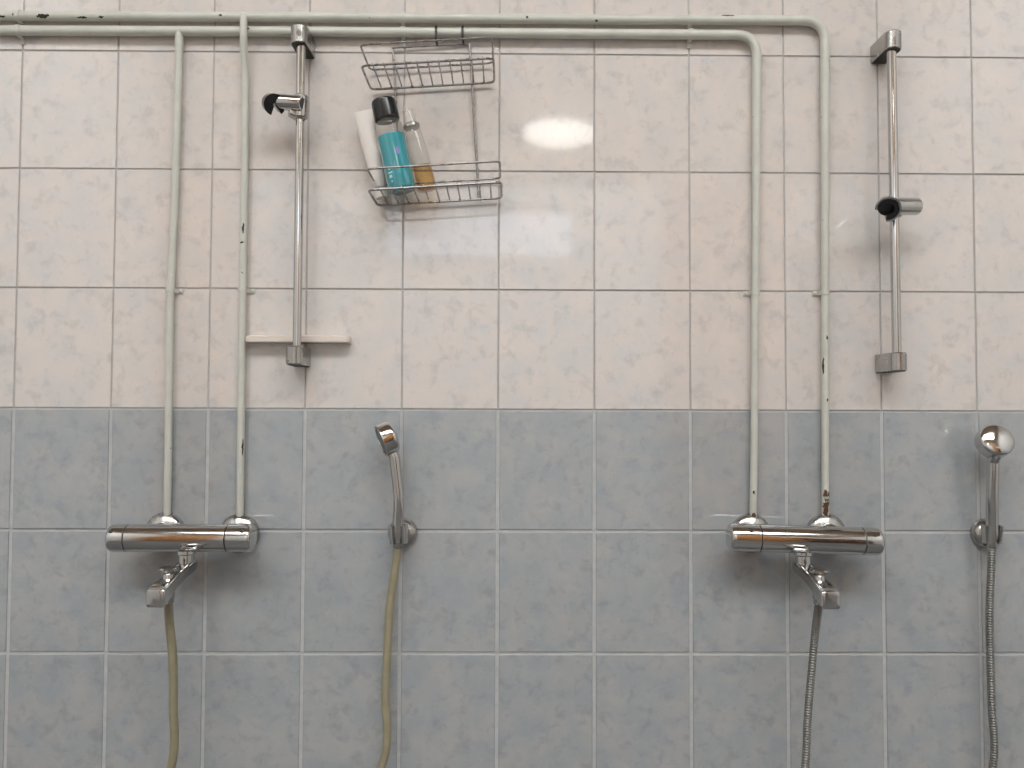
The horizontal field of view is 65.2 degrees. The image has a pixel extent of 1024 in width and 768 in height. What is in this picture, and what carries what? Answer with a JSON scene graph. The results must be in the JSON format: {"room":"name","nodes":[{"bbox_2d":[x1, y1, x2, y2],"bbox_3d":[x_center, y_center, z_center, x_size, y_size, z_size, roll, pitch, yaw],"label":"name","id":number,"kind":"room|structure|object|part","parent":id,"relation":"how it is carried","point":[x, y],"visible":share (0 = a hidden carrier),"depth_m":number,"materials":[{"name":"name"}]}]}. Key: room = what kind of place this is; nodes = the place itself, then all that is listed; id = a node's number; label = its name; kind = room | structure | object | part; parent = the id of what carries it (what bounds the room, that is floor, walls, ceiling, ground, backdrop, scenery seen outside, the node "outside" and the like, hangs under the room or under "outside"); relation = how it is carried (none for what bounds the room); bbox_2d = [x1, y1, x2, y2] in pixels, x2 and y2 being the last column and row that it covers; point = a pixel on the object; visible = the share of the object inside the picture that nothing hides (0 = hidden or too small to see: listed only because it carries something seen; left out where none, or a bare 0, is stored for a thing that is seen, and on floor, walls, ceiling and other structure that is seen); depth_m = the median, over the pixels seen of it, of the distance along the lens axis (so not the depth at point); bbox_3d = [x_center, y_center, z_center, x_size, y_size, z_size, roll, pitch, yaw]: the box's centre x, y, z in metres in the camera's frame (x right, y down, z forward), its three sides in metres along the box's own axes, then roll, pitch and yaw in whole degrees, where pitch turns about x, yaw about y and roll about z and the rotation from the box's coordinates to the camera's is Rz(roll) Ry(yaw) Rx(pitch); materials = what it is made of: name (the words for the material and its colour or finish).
{"room":"communal shower room","nodes":[
{"label":"communal shower room","id":0,"kind":"room"},
{"bbox_2d":[0,0,1023,767],"bbox_3d":[0.074,-0.843,1.752,5.700,4.300,0.122,0,-2,-1],"label":"wall","id":1,"kind":"structure","parent":0,"point":[559,365],"depth_m":1.66,"materials":[{"name":"tile"}]},
{"bbox_2d":[105,512,259,607],"bbox_3d":[-0.647,0.335,1.547,0.282,0.151,0.195,0,-2,-1],"label":"shower mixer","id":2,"kind":"object","parent":1,"relation":"attached to","point":[161,533],"visible":1,"depth_m":1.55,"materials":[{"name":"silver metal"}]},
{"bbox_3d":[-0.771,0.302,1.569,0.035,0.055,0.055,0,-2,-1],"label":"temperature handle","id":3,"kind":"part","parent":2,"relation":"part of","materials":[{"name":"silver metal"}]},
{"bbox_3d":[-0.643,0.353,1.497,0.037,0.022,0.037,0,-2,-1],"label":"diverter knob","id":4,"kind":"part","parent":2,"relation":"part of","materials":[{"name":"silver metal"}]},
{"bbox_2d":[167,592,174,603],"bbox_3d":[-0.643,0.396,1.498,0.023,0.026,0.023,0,-2,-1],"label":"outlet","id":5,"kind":"object","parent":2,"relation":"attached to","point":[171,600],"depth_m":1.49,"materials":[{"name":"silver metal"}]},
{"bbox_3d":[-0.642,0.376,1.517,0.037,0.064,0.138,0,-2,4],"label":"spout","id":6,"kind":"part","parent":2,"relation":"part of","materials":[{"name":"silver metal"}]},
{"bbox_3d":[-0.531,0.302,1.571,0.049,0.055,0.055,0,-2,-1],"label":"flow handle","id":7,"kind":"part","parent":2,"relation":"part of","materials":[{"name":"silver metal"}]},
{"bbox_2d":[164,548,401,767],"bbox_3d":[-0.478,0.693,1.544,0.519,0.748,0.097,0,-2,-5],"label":"shower hose","id":8,"kind":"object","parent":2,"relation":"hanging from","point":[168,608],"visible":0.96,"depth_m":1.59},
{"bbox_2d":[262,24,314,366],"bbox_3d":[-0.458,-0.380,1.623,0.093,0.686,0.097,0,-2,-1],"label":"slide rail","id":9,"kind":"object","parent":1,"relation":"attached to","point":[302,40],"visible":1,"depth_m":1.60,"materials":[{"name":"silver metal"}]},
{"bbox_3d":[-0.429,-0.381,1.612,0.018,0.634,0.018,0,-2,-1],"label":"rail","id":10,"kind":"part","parent":9,"relation":"part of","materials":[{"name":"silver metal"}]},
{"bbox_2d":[245,335,350,343],"bbox_3d":[-0.440,-0.092,1.647,0.213,0.015,0.030,0,-2,-1],"label":"wall ledge","id":11,"kind":"object","parent":1,"relation":"attached to","point":[259,339],"visible":0.93,"depth_m":1.63,"materials":[{"name":"white plastic"}]},
{"bbox_2d":[0,24,761,516],"bbox_3d":[-1.153,-0.237,1.646,3.348,1.028,0.025,0,-2,-1],"label":"pipe","id":12,"kind":"object","parent":1,"relation":"attached to","point":[18,30],"visible":0.9,"depth_m":1.66,"materials":[{"name":"grey metal"}]},
{"bbox_2d":[360,25,502,205],"bbox_3d":[-0.159,-0.560,1.615,0.281,0.381,0.126,0,-2,-1],"label":"shower caddy","id":13,"kind":"object","parent":12,"relation":"hanging from","point":[470,59],"visible":0.98,"depth_m":1.63,"materials":[{"name":"silver metal"}]},
{"bbox_2d":[354,109,387,199],"bbox_3d":[-0.290,-0.471,1.639,0.072,0.188,0.028,0,-2,-1],"label":"tube","id":14,"kind":"object","parent":13,"relation":"in","point":[365,123],"visible":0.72,"depth_m":1.63,"materials":[{"name":"beige plastic"}]},
{"bbox_2d":[371,96,415,194],"bbox_3d":[-0.237,-0.477,1.603,0.090,0.193,0.055,0,-2,-1],"label":"shampoo bottle","id":15,"kind":"object","parent":13,"relation":"in","point":[393,148],"visible":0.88,"depth_m":1.58,"materials":[{"name":"teal plastic"}]},
{"bbox_2d":[403,118,435,192],"bbox_3d":[-0.185,-0.470,1.607,0.070,0.172,0.040,0,-2,-1],"label":"bottle","id":16,"kind":"object","parent":13,"relation":"in","point":[413,125],"visible":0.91,"depth_m":1.60,"materials":[{"name":"clear plastic"}]},
{"bbox_2d":[360,36,494,89],"bbox_3d":[-0.166,-0.645,1.615,0.265,0.063,0.120,0,-2,-1],"label":"basket","id":17,"kind":"object","parent":13,"relation":"on","point":[470,59],"depth_m":1.61,"materials":[{"name":"silver metal"}]},
{"bbox_2d":[367,160,502,205],"bbox_3d":[-0.151,-0.402,1.607,0.265,0.063,0.120,0,-2,-1],"label":"basket","id":18,"kind":"object","parent":13,"relation":"on","point":[478,183],"depth_m":1.59,"materials":[{"name":"silver metal"}]},
{"bbox_2d":[388,518,417,547],"bbox_3d":[-0.225,0.305,1.619,0.062,0.062,0.060,0,-2,-1],"label":"holder","id":19,"kind":"object","parent":1,"relation":"attached to","point":[409,531],"visible":0.7,"depth_m":1.63,"materials":[{"name":"silver metal"}]},
{"bbox_2d":[374,421,404,548],"bbox_3d":[-0.244,0.202,1.598,0.061,0.255,0.067,1,-2,-18],"label":"shower","id":20,"kind":"object","parent":19,"relation":"in","point":[387,437],"visible":0.99,"depth_m":1.59,"materials":[{"name":"silver metal"}]},
{"bbox_3d":[-0.230,0.231,1.602,0.032,0.169,0.033,0,-2,-1],"label":"handle","id":21,"kind":"part","parent":20,"relation":"part of","materials":[{"name":"silver metal"}]},
{"bbox_2d":[0,10,829,516],"bbox_3d":[-1.082,-0.254,1.640,3.494,1.056,0.041,0,-2,-1],"label":"pipe","id":22,"kind":"object","parent":1,"relation":"attached to","point":[19,16],"visible":1,"depth_m":1.66,"materials":[{"name":"grey metal"}]},
{"bbox_2d":[726,513,884,609],"bbox_3d":[0.577,0.340,1.558,0.302,0.153,0.195,0,-2,-1],"label":"shower mixer","id":23,"kind":"object","parent":1,"relation":"attached to","point":[822,534],"visible":1,"depth_m":1.56,"materials":[{"name":"silver metal"}]},
{"bbox_3d":[0.457,0.303,1.580,0.060,0.056,0.055,0,-2,-1],"label":"temperature handle","id":24,"kind":"part","parent":23,"relation":"part of","materials":[{"name":"silver metal"}]},
{"bbox_3d":[0.578,0.382,1.529,0.037,0.065,0.138,0,-2,-4],"label":"spout","id":25,"kind":"part","parent":23,"relation":"part of","materials":[{"name":"silver metal"}]},
{"bbox_2d":[813,594,819,604],"bbox_3d":[0.580,0.402,1.509,0.023,0.026,0.023,0,-2,-1],"label":"outlet","id":26,"kind":"object","parent":23,"relation":"attached to","point":[815,601],"depth_m":1.50,"materials":[{"name":"silver metal"}]},
{"bbox_3d":[0.580,0.359,1.509,0.037,0.022,0.037,0,-2,-1],"label":"diverter knob","id":27,"kind":"part","parent":23,"relation":"part of","materials":[{"name":"silver metal"}]},
{"bbox_3d":[0.709,0.311,1.582,0.038,0.056,0.055,0,-2,-1],"label":"flow handle","id":28,"kind":"part","parent":23,"relation":"part of","materials":[{"name":"silver metal"}]},
{"bbox_2d":[801,548,998,767],"bbox_3d":[0.759,0.697,1.557,0.447,0.749,0.090,0,-2,-6],"label":"shower hose","id":29,"kind":"object","parent":23,"relation":"hanging from","point":[817,613],"visible":0.99,"depth_m":1.60,"materials":[{"name":"metal"}]},
{"bbox_2d":[870,29,922,372],"bbox_3d":[0.772,-0.371,1.627,0.103,0.693,0.111,0,-2,-1],"label":"slide rail","id":30,"kind":"object","parent":1,"relation":"attached to","point":[884,50],"visible":1,"depth_m":1.61,"materials":[{"name":"silver metal"}]},
{"bbox_3d":[0.775,-0.373,1.623,0.021,0.643,0.018,0,-2,-1],"label":"rail","id":31,"kind":"part","parent":30,"relation":"part of","materials":[{"name":"silver metal"}]},
{"bbox_2d":[970,518,1003,547],"bbox_3d":[0.981,0.308,1.631,0.062,0.062,0.058,0,-2,-1],"label":"holder","id":32,"kind":"object","parent":1,"relation":"attached to","point":[981,534],"visible":0.75,"depth_m":1.63,"materials":[{"name":"silver metal"}]},
{"bbox_3d":[0.981,0.309,1.649,0.062,0.062,0.023,0,-2,-1],"label":"wall plate","id":33,"kind":"part","parent":32,"relation":"part of","materials":[{"name":"silver metal"}]},
{"bbox_2d":[974,424,1014,548],"bbox_3d":[0.966,0.206,1.603,0.068,0.251,0.059,0,-2,-1],"label":"shower","id":34,"kind":"object","parent":32,"relation":"in","point":[994,442],"visible":0.98,"depth_m":1.60,"materials":[{"name":"silver metal"}]},
{"bbox_3d":[0.967,0.237,1.610,0.024,0.163,0.041,-1,-2,23],"label":"handle","id":35,"kind":"part","parent":34,"relation":"part of","materials":[{"name":"silver metal"}]}
]}

